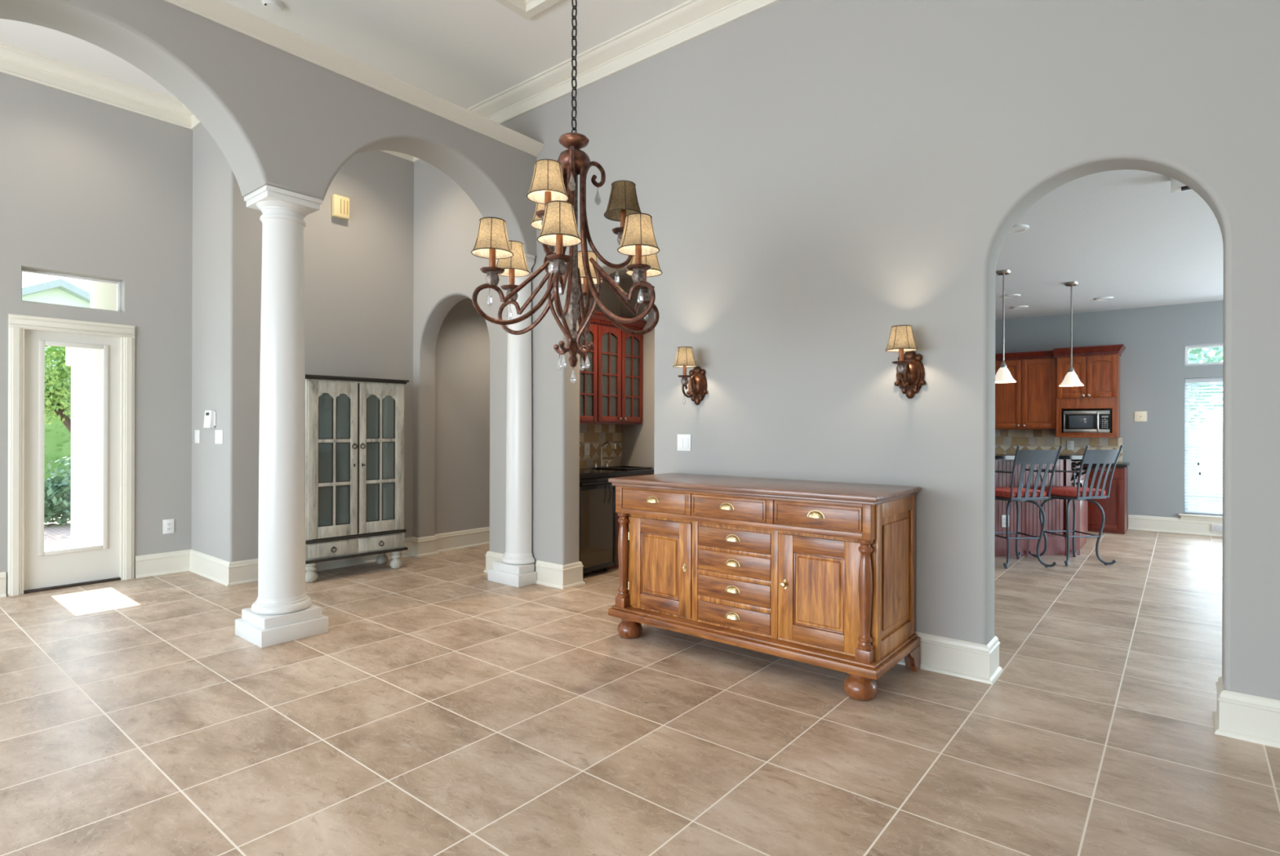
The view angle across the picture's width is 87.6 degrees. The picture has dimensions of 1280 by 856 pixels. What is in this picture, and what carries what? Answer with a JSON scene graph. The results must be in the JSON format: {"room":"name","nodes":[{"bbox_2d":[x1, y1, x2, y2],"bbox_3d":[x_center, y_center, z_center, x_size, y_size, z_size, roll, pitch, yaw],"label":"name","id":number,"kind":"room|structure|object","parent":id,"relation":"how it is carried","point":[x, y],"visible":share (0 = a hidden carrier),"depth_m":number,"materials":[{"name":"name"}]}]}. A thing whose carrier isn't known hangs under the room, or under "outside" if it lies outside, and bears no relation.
{"room":"dining room","nodes":[
{"label":"dining room","id":0,"kind":"room"},
{"bbox_2d":[0,71,192,595],"bbox_3d":[-5.998,-0.959,3.875,0.200,4.500,9.200,0,0,39],"label":"wall","id":1,"kind":"structure","parent":0,"point":[89,188],"depth_m":5.68,"materials":[{"name":"grey paint"}]},
{"bbox_2d":[0,571,6,597],"bbox_3d":[-6.773,1.195,2.750,0.030,0.188,6.085,0,0,39],"label":"baseboard","id":2,"kind":"structure","parent":1,"relation":"attached to","point":[2,575],"depth_m":5.09,"materials":[{"name":"white wood"}]},
{"bbox_2d":[7,313,134,595],"bbox_3d":[-4.670,0.212,5.489,0.227,2.165,0.795,0,0,39],"label":"door","id":3,"kind":"structure","parent":1,"relation":"in","point":[31,568],"depth_m":5.37,"materials":[{"name":"white paint"}]},
{"bbox_2d":[21,267,120,311],"bbox_3d":[-4.699,-1.118,5.517,0.030,0.275,0.652,0,0,39],"label":"window","id":4,"kind":"structure","parent":1,"relation":"in","point":[118,283],"depth_m":5.55,"materials":[{"name":"white plastic"}]},
{"bbox_2d":[162,518,173,533],"bbox_3d":[-4.191,0.880,5.935,0.009,0.125,0.085,0,0,39],"label":"wall outlet","id":5,"kind":"object","parent":1,"relation":"attached to","point":[168,524],"visible":1,"depth_m":5.93,"materials":[{"name":"white plastic"}]},
{"bbox_2d":[0,41,539,162],"bbox_3d":[-5.347,-2.797,3.863,9.425,0.180,2.234,0,0,-34],"label":"trim","id":6,"kind":"structure","parent":1,"relation":"attached to","point":[522,98],"depth_m":5.61,"materials":[{"name":"white paint"}]},
{"bbox_2d":[0,0,537,256],"bbox_3d":[-2.349,-0.533,4.113,0.360,3.670,4.220,0,0,39],"label":"wall","id":7,"kind":"structure","parent":0,"point":[279,118],"depth_m":4.04,"materials":[{"name":"grey paint"}]},
{"bbox_2d":[163,0,543,156],"bbox_3d":[-2.163,-2.326,3.977,0.092,0.087,4.198,0,0,39],"label":"trim","id":8,"kind":"structure","parent":7,"relation":"attached to","point":[221,12],"depth_m":4.30,"materials":[{"name":"white paint"}]},
{"bbox_2d":[191,123,413,561],"bbox_3d":[-3.193,-0.951,6.440,0.910,4.500,1.680,0,0,39],"label":"wall","id":9,"kind":"structure","parent":0,"point":[358,270],"depth_m":6.01,"materials":[{"name":"grey paint"}]},
{"bbox_2d":[194,429,199,443],"bbox_3d":[-3.967,0.082,5.977,0.115,0.118,0.011,0,0,39],"label":"light switch","id":10,"kind":"object","parent":9,"relation":"attached to","point":[197,435],"visible":1,"depth_m":5.96,"materials":[{"name":"white plastic"}]},
{"bbox_2d":[203,409,216,427],"bbox_3d":[-3.698,-0.071,5.736,0.170,0.147,0.045,0,0,39],"label":"thermostat","id":11,"kind":"object","parent":9,"relation":"attached to","point":[210,418],"visible":1,"depth_m":5.70,"materials":[{"name":"white plastic"}]},
{"bbox_2d":[214,429,222,444],"bbox_3d":[-3.568,0.081,5.652,0.165,0.118,0.011,0,0,39],"label":"light switch","id":12,"kind":"object","parent":9,"relation":"attached to","point":[218,433],"visible":1,"depth_m":5.64,"materials":[{"name":"white plastic"}]},
{"bbox_2d":[135,526,489,586],"bbox_3d":[-2.167,1.208,7.025,4.997,0.188,0.926,0,0,-39],"label":"baseboard","id":13,"kind":"structure","parent":9,"relation":"attached to","point":[223,571],"depth_m":5.98,"materials":[{"name":"white wood"}]},
{"bbox_2d":[331,194,349,219],"bbox_3d":[-2.773,-2.039,6.187,0.056,0.200,0.150,0,0,39],"label":"door chime","id":14,"kind":"object","parent":9,"relation":"attached to","point":[340,204],"visible":1,"depth_m":6.16,"materials":[{"name":"beige plastic"}]},
{"bbox_2d":[0,0,688,109],"bbox_3d":[-1.199,-3.035,0.100,12.400,0.320,9.400,0,0,39],"label":"ceiling","id":15,"kind":"structure","parent":0,"point":[464,54],"depth_m":4.91,"materials":[{"name":"white paint"}]},
{"bbox_2d":[261,0,284,12],"bbox_3d":[-2.491,-2.861,4.532,0.136,0.035,0.136,0,0,39],"label":"smoke detector","id":16,"kind":"object","parent":15,"relation":"attached to","point":[274,6],"visible":1,"depth_m":4.51,"materials":[{"name":"white plastic"}]},
{"bbox_2d":[495,0,560,19],"bbox_3d":[-0.265,-2.889,2.744,3.250,0.085,2.320,0,0,39],"label":"trim","id":17,"kind":"structure","parent":15,"relation":"attached to","point":[526,9],"depth_m":4.54,"materials":[{"name":"white paint"}]},
{"bbox_2d":[471,0,662,383],"bbox_3d":[-0.266,-1.647,2.748,0.826,2.929,0.776,0,0,39],"label":"chandelier","id":18,"kind":"object","parent":15,"relation":"hanging from","point":[553,188],"visible":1,"depth_m":2.69,"materials":[{"name":"brown metal"}]},
{"bbox_2d":[434,297,489,533],"bbox_3d":[-1.349,-0.170,8.082,0.200,2.950,2.800,0,0,39],"label":"wall","id":19,"kind":"structure","parent":0,"point":[462,353],"depth_m":7.22,"materials":[{"name":"grey paint"}]},
{"bbox_2d":[483,550,503,572],"bbox_3d":[-0.364,1.214,7.000,0.400,0.188,2.830,0,0,39],"label":"baseboard","id":20,"kind":"structure","parent":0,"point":[491,556],"depth_m":5.99,"materials":[{"name":"white wood"}]},
{"bbox_2d":[589,275,621,315],"bbox_3d":[-0.295,-0.167,7.096,0.180,2.950,2.600,0,0,39],"label":"wall niche","id":21,"kind":"object","parent":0,"point":[607,296],"depth_m":6.92,"materials":[{"name":"grey paint"}]},
{"bbox_2d":[579,310,646,424],"bbox_3d":[-0.504,-0.557,6.408,0.357,1.050,1.370,0,0,39],"label":"upper cabinet","id":22,"kind":"object","parent":21,"relation":"attached to","point":[611,388],"visible":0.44,"depth_m":6.48,"materials":[{"name":"brown wood"}]},
{"bbox_2d":[620,276,654,466],"bbox_3d":[0.488,-0.165,6.593,1.670,2.950,0.150,0,0,39],"label":"wall niche","id":23,"kind":"object","parent":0,"point":[637,440],"depth_m":6.86,"materials":[{"name":"grey paint"}]},
{"bbox_2d":[0,528,1279,855],"bbox_3d":[0.998,1.362,2.814,12.400,0.100,16.400,0,0,39],"label":"floor","id":24,"kind":"structure","parent":0,"point":[442,708],"depth_m":2.90,"materials":[{"name":"tile"}]},
{"bbox_2d":[235,184,328,647],"bbox_3d":[-2.258,-0.073,4.219,0.400,2.750,0.400,0,0,39],"label":"column","id":25,"kind":"structure","parent":24,"relation":"on","point":[282,611],"depth_m":4.11,"materials":[{"name":"white paint"}]},
{"bbox_2d":[305,373,408,582],"bbox_3d":[-2.607,0.431,5.995,0.440,1.740,0.930,0,0,43],"label":"display cabinet","id":26,"kind":"object","parent":24,"relation":"on","point":[347,482],"visible":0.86,"depth_m":5.96,"materials":[{"name":"grey paint"}]},
{"bbox_2d":[488,253,536,586],"bbox_3d":[-1.078,-0.069,5.644,0.400,2.750,0.200,0,0,39],"label":"column","id":27,"kind":"structure","parent":24,"relation":"on","point":[516,567],"depth_m":5.61,"materials":[{"name":"white paint"}]},
{"bbox_2d":[578,475,617,573],"bbox_3d":[-0.589,0.877,6.062,0.614,0.860,0.500,0,0,39],"label":"wine fridge","id":28,"kind":"object","parent":24,"relation":"on","point":[597,513],"visible":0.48,"depth_m":5.89,"materials":[{"name":"black glass"}]},
{"bbox_2d":[607,472,653,568],"bbox_3d":[-0.219,0.877,6.573,0.598,0.862,0.740,0,0,39],"label":"base cabinet","id":29,"kind":"object","parent":24,"relation":"on","point":[617,515],"visible":0.12,"depth_m":6.13,"materials":[{"name":"brown wood"}]},
{"bbox_2d":[579,466,653,479],"bbox_3d":[-0.375,0.424,6.340,0.627,0.036,1.330,0,0,39],"label":"countertop","id":30,"kind":"structure","parent":29,"relation":"on","point":[584,473],"depth_m":6.12,"materials":[{"name":"black stone"}]},
{"bbox_2d":[591,440,616,467],"bbox_3d":[-0.378,0.271,6.712,0.246,0.267,0.166,0,0,-20],"label":"bar faucet","id":31,"kind":"object","parent":30,"relation":"on","point":[606,442],"visible":0.87,"depth_m":6.70,"materials":[{"name":"silver metal"}]},
{"bbox_2d":[595,465,652,470],"bbox_3d":[-0.158,0.400,6.569,0.400,0.012,0.400,0,0,39],"label":"bar sink","id":32,"kind":"object","parent":30,"relation":"in","point":[619,467],"visible":1,"depth_m":6.53,"materials":[{"name":"black metal"}]},
{"bbox_2d":[609,466,637,468],"bbox_3d":[-0.158,0.404,6.569,0.320,0.004,0.320,0,0,39],"label":"basin","id":33,"kind":"object","parent":32,"relation":"in","point":[610,467],"depth_m":6.65,"materials":[{"name":"metal"}]},
{"bbox_2d":[608,472,920,700],"bbox_3d":[0.663,0.816,3.913,1.690,0.990,0.670,0,0,39],"label":"sideboard","id":34,"kind":"object","parent":24,"relation":"on","point":[820,573],"visible":1,"depth_m":3.56,"materials":[{"name":"brown wood"}]},
{"bbox_2d":[995,444,1062,568],"bbox_3d":[3.626,0.742,6.432,0.530,1.156,0.635,0,0,-6],"label":"bar stool","id":35,"kind":"object","parent":24,"relation":"on","point":[1011,493],"visible":0.83,"depth_m":6.26,"materials":[{"name":"grey paint"}]},
{"bbox_2d":[995,486,1046,497],"bbox_3d":[3.620,0.633,6.491,0.410,0.070,0.435,0,0,-11],"label":"seat cushion","id":36,"kind":"object","parent":35,"relation":"on","point":[1000,491],"depth_m":6.28,"materials":[{"name":"red fabric"}]},
{"bbox_2d":[994,458,1102,555],"bbox_3d":[3.664,0.820,7.503,2.970,1.000,1.582,0,0,-1],"label":"kitchen island","id":37,"kind":"object","parent":24,"relation":"on","point":[1055,509],"visible":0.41,"depth_m":6.88,"materials":[{"name":"brown wood"}]},
{"bbox_2d":[1001,514,1008,526],"bbox_3d":[3.746,0.960,6.842,0.080,0.125,0.009,0,0,-6],"label":"wall outlet","id":38,"kind":"object","parent":37,"relation":"attached to","point":[1003,516],"visible":0.58,"depth_m":6.84,"materials":[{"name":"white plastic"}]},
{"bbox_2d":[995,453,1083,459],"bbox_3d":[3.480,0.298,6.788,2.456,0.038,0.420,0,0,-6],"label":"island countertop","id":39,"kind":"structure","parent":37,"relation":"on","point":[997,456],"depth_m":6.66,"materials":[{"name":"black stone"}]},
{"bbox_2d":[1028,444,1123,565],"bbox_3d":[4.284,0.744,6.537,0.579,1.156,0.664,0,0,-6],"label":"bar stool","id":40,"kind":"object","parent":24,"relation":"on","point":[1090,457],"visible":0.96,"depth_m":6.41,"materials":[{"name":"grey paint"}]},
{"bbox_2d":[1036,485,1105,497],"bbox_3d":[4.258,0.635,6.602,0.410,0.070,0.435,0,0,-19],"label":"seat cushion","id":41,"kind":"object","parent":40,"relation":"on","point":[1056,491],"depth_m":6.42,"materials":[{"name":"red fabric"}]},
{"bbox_2d":[1082,466,1128,533],"bbox_3d":[5.255,0.911,9.263,2.415,0.828,0.618,0,0,39],"label":"base cabinet","id":42,"kind":"object","parent":24,"relation":"on","point":[1114,507],"visible":0.09,"depth_m":8.36,"materials":[{"name":"brown wood"}]},
{"bbox_2d":[1080,462,1129,466],"bbox_3d":[5.250,0.476,9.255,2.455,0.038,0.615,0,0,39],"label":"countertop","id":43,"kind":"structure","parent":42,"relation":"on","point":[1118,464],"depth_m":8.36,"materials":[{"name":"black stone"}]},
{"bbox_2d":[413,0,1279,699],"bbox_3d":[1.700,-0.936,3.667,12.400,4.500,0.200,0,0,39],"label":"wall","id":44,"kind":"structure","parent":0,"point":[815,179],"depth_m":3.80,"materials":[{"name":"grey paint"}]},
{"bbox_2d":[535,560,585,589],"bbox_3d":[-0.672,1.213,5.593,0.340,0.188,0.260,0,0,39],"label":"baseboard","id":45,"kind":"structure","parent":44,"relation":"attached to","point":[549,574],"depth_m":5.50,"materials":[{"name":"white wood"}]},
{"bbox_2d":[579,423,622,468],"bbox_3d":[-0.614,0.185,6.535,0.010,0.445,1.330,0,0,39],"label":"tile backsplash","id":46,"kind":"structure","parent":44,"relation":"attached to","point":[594,434],"depth_m":6.79,"materials":[{"name":"beige tile"}]},
{"bbox_2d":[584,443,589,455],"bbox_3d":[-0.522,0.217,6.622,0.016,0.120,0.075,0,0,39],"label":"wall outlet","id":47,"kind":"object","parent":46,"relation":"attached to","point":[586,445],"visible":1,"depth_m":6.62,"materials":[{"name":"white plastic"}]},
{"bbox_2d":[528,0,780,106],"bbox_3d":[2.687,-2.773,2.655,9.200,0.180,0.130,0,0,39],"label":"trim","id":48,"kind":"structure","parent":44,"relation":"attached to","point":[691,20],"depth_m":4.84,"materials":[{"name":"white paint"}]},
{"bbox_2d":[677,434,690,450],"bbox_3d":[0.306,0.107,4.663,0.115,0.115,0.011,0,0,39],"label":"light switch","id":49,"kind":"object","parent":44,"relation":"attached to","point":[683,440],"visible":1,"depth_m":4.66,"materials":[{"name":"white plastic"}]},
{"bbox_2d":[672,346,707,404],"bbox_3d":[0.325,-0.343,4.504,0.172,0.384,0.241,0,0,39],"label":"wall sconce","id":50,"kind":"object","parent":44,"relation":"attached to","point":[697,382],"visible":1,"depth_m":4.53,"materials":[{"name":"brown metal"}]},
{"bbox_2d":[884,324,926,398],"bbox_3d":[1.425,-0.349,3.608,0.172,0.384,0.241,0,0,39],"label":"wall sconce","id":51,"kind":"object","parent":44,"relation":"attached to","point":[910,371],"visible":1,"depth_m":3.63,"materials":[{"name":"brown metal"}]},
{"bbox_2d":[897,631,1002,684],"bbox_3d":[1.006,1.218,4.227,2.258,0.188,0.260,0,0,39],"label":"baseboard","id":52,"kind":"structure","parent":44,"relation":"attached to","point":[975,661],"depth_m":3.54,"materials":[{"name":"white wood"}]},
{"bbox_2d":[1213,675,1279,747],"bbox_3d":[4.449,1.228,1.423,4.893,0.188,0.260,0,0,39],"label":"baseboard","id":53,"kind":"structure","parent":44,"relation":"attached to","point":[1238,715],"depth_m":2.81,"materials":[{"name":"white wood"}]},
{"bbox_2d":[608,169,1223,319],"bbox_3d":[4.091,-1.619,6.364,10.900,0.120,7.000,0,0,39],"label":"ceiling","id":54,"kind":"structure","parent":0,"point":[1123,235],"depth_m":5.93,"materials":[{"name":"white paint"}]},
{"bbox_2d":[995,269,1016,382],"bbox_3d":[3.638,-1.005,6.680,0.230,1.110,0.230,0,0,39],"label":"pendant lamp","id":55,"kind":"object","parent":54,"relation":"hanging from","point":[1003,375],"visible":0.94,"depth_m":6.66,"materials":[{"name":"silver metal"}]},
{"bbox_2d":[1004,293,1020,297],"bbox_3d":[4.393,-1.549,7.897,0.188,0.018,0.188,0,0,39],"label":"recessed light","id":56,"kind":"object","parent":54,"relation":"in","point":[1010,295],"visible":0.96,"depth_m":7.85,"materials":[{"name":"white plastic"}]},
{"bbox_2d":[1008,224,1029,233],"bbox_3d":[2.946,-1.553,5.240,0.188,0.018,0.188,0,0,39],"label":"recessed light","id":57,"kind":"object","parent":54,"relation":"in","point":[1017,228],"visible":0.66,"depth_m":5.20,"materials":[{"name":"white plastic"}]},
{"bbox_2d":[1011,305,1028,309],"bbox_3d":[4.915,-1.547,8.632,0.188,0.018,0.188,0,0,39],"label":"recessed light","id":58,"kind":"object","parent":54,"relation":"in","point":[1019,307],"visible":1,"depth_m":8.60,"materials":[{"name":"white plastic"}]},
{"bbox_2d":[1058,281,1084,386],"bbox_3d":[4.651,-1.002,7.196,0.230,1.110,0.230,0,0,39],"label":"pendant lamp","id":59,"kind":"object","parent":54,"relation":"hanging from","point":[1071,379],"visible":1,"depth_m":7.18,"materials":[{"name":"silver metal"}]},
{"bbox_2d":[1094,296,1113,300],"bbox_3d":[5.590,-1.545,8.042,0.188,0.018,0.188,0,0,39],"label":"recessed light","id":60,"kind":"object","parent":54,"relation":"in","point":[1106,298],"visible":1,"depth_m":8.00,"materials":[{"name":"white plastic"}]},
{"bbox_2d":[1170,177,1191,193],"bbox_3d":[3.376,-1.515,4.148,0.120,0.092,0.120,0,0,39],"label":"ceiling speaker","id":61,"kind":"object","parent":54,"relation":"attached to","point":[1176,186],"visible":0.52,"depth_m":4.13,"materials":[{"name":"white plastic"}]},
{"bbox_2d":[995,300,1222,528],"bbox_3d":[6.816,-0.146,8.527,9.400,2.950,0.200,0,0,39],"label":"wall","id":62,"kind":"structure","parent":0,"point":[1153,371],"depth_m":8.60,"materials":[{"name":"grey paint"}]},
{"bbox_2d":[995,350,1056,429],"bbox_3d":[5.016,-0.506,9.630,1.735,1.060,0.357,0,0,39],"label":"upper cabinet","id":63,"kind":"object","parent":62,"relation":"attached to","point":[1029,402],"visible":0.38,"depth_m":9.20,"materials":[{"name":"brown wood"}]},
{"bbox_2d":[995,428,1122,462],"bbox_3d":[5.415,0.242,9.516,2.380,0.429,0.010,0,0,39],"label":"tile backsplash","id":64,"kind":"structure","parent":62,"relation":"attached to","point":[1006,440],"depth_m":9.32,"materials":[{"name":"beige tile"}]},
{"bbox_2d":[1066,440,1073,449],"bbox_3d":[5.881,0.247,9.123,0.080,0.125,0.009,0,0,39],"label":"wall outlet","id":65,"kind":"object","parent":64,"relation":"attached to","point":[1069,443],"visible":1,"depth_m":9.12,"materials":[{"name":"white plastic"}]},
{"bbox_2d":[1053,343,1125,437],"bbox_3d":[5.937,-0.458,8.825,0.760,1.180,0.442,0,0,39],"label":"upper cabinet","id":66,"kind":"object","parent":62,"relation":"attached to","point":[1097,367],"visible":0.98,"depth_m":8.67,"materials":[{"name":"brown wood"}]},
{"bbox_2d":[1062,409,1111,432],"bbox_3d":[5.915,-0.072,8.823,0.530,0.305,0.397,0,0,39],"label":"microwave","id":67,"kind":"object","parent":66,"relation":"in","point":[1073,420],"visible":0.97,"depth_m":8.70,"materials":[{"name":"metal"}]},
{"bbox_2d":[1134,411,1146,421],"bbox_3d":[6.491,-0.141,8.655,0.130,0.130,0.011,0,0,39],"label":"wall jack","id":68,"kind":"object","parent":62,"relation":"attached to","point":[1139,415],"visible":1,"depth_m":8.65,"materials":[{"name":"beige plastic"}]},
{"bbox_2d":[1128,514,1222,536],"bbox_3d":[8.305,1.240,7.162,4.960,0.188,0.030,0,0,39],"label":"baseboard","id":69,"kind":"structure","parent":62,"relation":"attached to","point":[1157,523],"depth_m":8.45,"materials":[{"name":"white wood"}]},
{"bbox_2d":[1178,378,1222,522],"bbox_3d":[7.254,0.274,8.104,1.105,1.777,0.210,0,0,39],"label":"window","id":70,"kind":"structure","parent":62,"relation":"in","point":[1187,516],"depth_m":8.35,"materials":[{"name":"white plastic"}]},
{"bbox_2d":[1185,377,1222,515],"bbox_3d":[7.253,0.236,8.109,0.980,1.690,0.073,0,0,39],"label":"window blind","id":71,"kind":"object","parent":70,"relation":"attached to","point":[1198,380],"visible":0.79,"depth_m":8.31,"materials":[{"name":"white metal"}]},
{"bbox_2d":[1184,343,1222,365],"bbox_3d":[7.305,-0.899,8.168,0.992,0.260,0.030,0,0,39],"label":"window","id":72,"kind":"structure","parent":62,"relation":"in","point":[1186,348],"depth_m":8.39,"materials":[{"name":"white plastic"}]},
{"bbox_2d":[1211,524,1222,532],"bbox_3d":[7.085,1.230,8.134,0.180,0.090,0.014,0,0,39],"label":"air vent","id":73,"kind":"object","parent":62,"relation":"attached to","point":[1215,527],"visible":0.59,"depth_m":8.15,"materials":[{"name":"white plastic"}]},
{"label":"outside","id":74,"kind":"structure","parent":0,"visible":0},
{"bbox_2d":[1188,463,1222,507],"bbox_3d":[16.125,1.437,18.222,26.000,0.080,19.000,0,0,39],"label":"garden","id":75,"kind":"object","parent":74,"point":[1188,464],"visible":0.11,"depth_m":16.18,"materials":[{"name":"white"}]},
{"bbox_2d":[1188,346,1222,431],"bbox_3d":[10.532,-1.093,13.773,3.809,4.946,2.482,0,0,39],"label":"tree","id":76,"kind":"object","parent":75,"relation":"on","point":[1193,358],"visible":0.06,"depth_m":12.99,"materials":[{"name":"green plant"}]},
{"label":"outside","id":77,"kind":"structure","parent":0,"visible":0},
{"bbox_3d":[-15.894,1.341,17.861,32.800,0.080,50.000,0,0,39],"label":"lawn","id":78,"kind":"structure","parent":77,"visible":0},
{"bbox_2d":[22,278,89,386],"bbox_3d":[-16.334,-1.075,17.193,6.750,4.750,9.600,0,0,39],"label":"neighbouring house","id":79,"kind":"structure","parent":78,"relation":"on","point":[59,291],"depth_m":15.58,"materials":[{"name":"white paint"}]},
{"bbox_2d":[44,514,71,550],"bbox_3d":[-6.987,1.318,8.608,7.300,0.020,4.100,0,0,39],"label":"path","id":80,"kind":"structure","parent":78,"relation":"on","point":[55,536],"depth_m":8.02,"materials":[{"name":"brick"}]},
{"bbox_2d":[65,346,89,546],"bbox_3d":[-6.053,0.156,7.296,0.300,2.350,0.300,0,0,39],"label":"pillar","id":81,"kind":"structure","parent":80,"relation":"on","point":[77,358],"depth_m":7.18,"materials":[{"name":"white paint"}]},
{"bbox_2d":[79,280,116,546],"bbox_3d":[-5.315,-0.187,6.696,0.400,3.040,0.400,0,0,39],"label":"porch column","id":82,"kind":"structure","parent":80,"relation":"on","point":[103,295],"depth_m":6.54,"materials":[{"name":"white paint"}]},
{"bbox_2d":[44,345,71,432],"bbox_3d":[-8.004,-0.144,9.688,2.132,2.960,1.194,0,0,-39],"label":"tree","id":83,"kind":"object","parent":78,"relation":"on","point":[56,394],"visible":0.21,"depth_m":9.40,"materials":[{"name":"green plant"}]},
{"bbox_2d":[44,469,71,525],"bbox_3d":[-7.574,0.960,8.994,0.978,0.843,1.279,0,0,39],"label":"shrub","id":84,"kind":"object","parent":78,"relation":"on","point":[59,501],"visible":0.3,"depth_m":8.82,"materials":[{"name":"green plant"}]},
{"bbox_2d":[44,375,71,496],"bbox_3d":[-10.549,0.166,12.487,1.172,2.548,5.428,0,0,39],"label":"hedge","id":85,"kind":"object","parent":78,"relation":"on","point":[57,437],"visible":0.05,"depth_m":12.02,"materials":[{"name":"green plant"}]},
{"bbox_2d":[45,456,71,497],"bbox_3d":[-8.515,0.776,10.723,1.259,1.204,1.566,0,0,39],"label":"shrub","id":86,"kind":"object","parent":78,"relation":"on","point":[61,469],"visible":0.02,"depth_m":10.36,"materials":[{"name":"green plant"}]},
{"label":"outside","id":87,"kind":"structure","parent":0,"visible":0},
{"bbox_2d":[1188,508,1222,511],"bbox_3d":[8.927,1.416,9.383,26.000,0.080,3.800,0,0,39],"label":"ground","id":88,"kind":"structure","parent":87,"point":[1188,508],"depth_m":11.11,"materials":[{"name":"white"}]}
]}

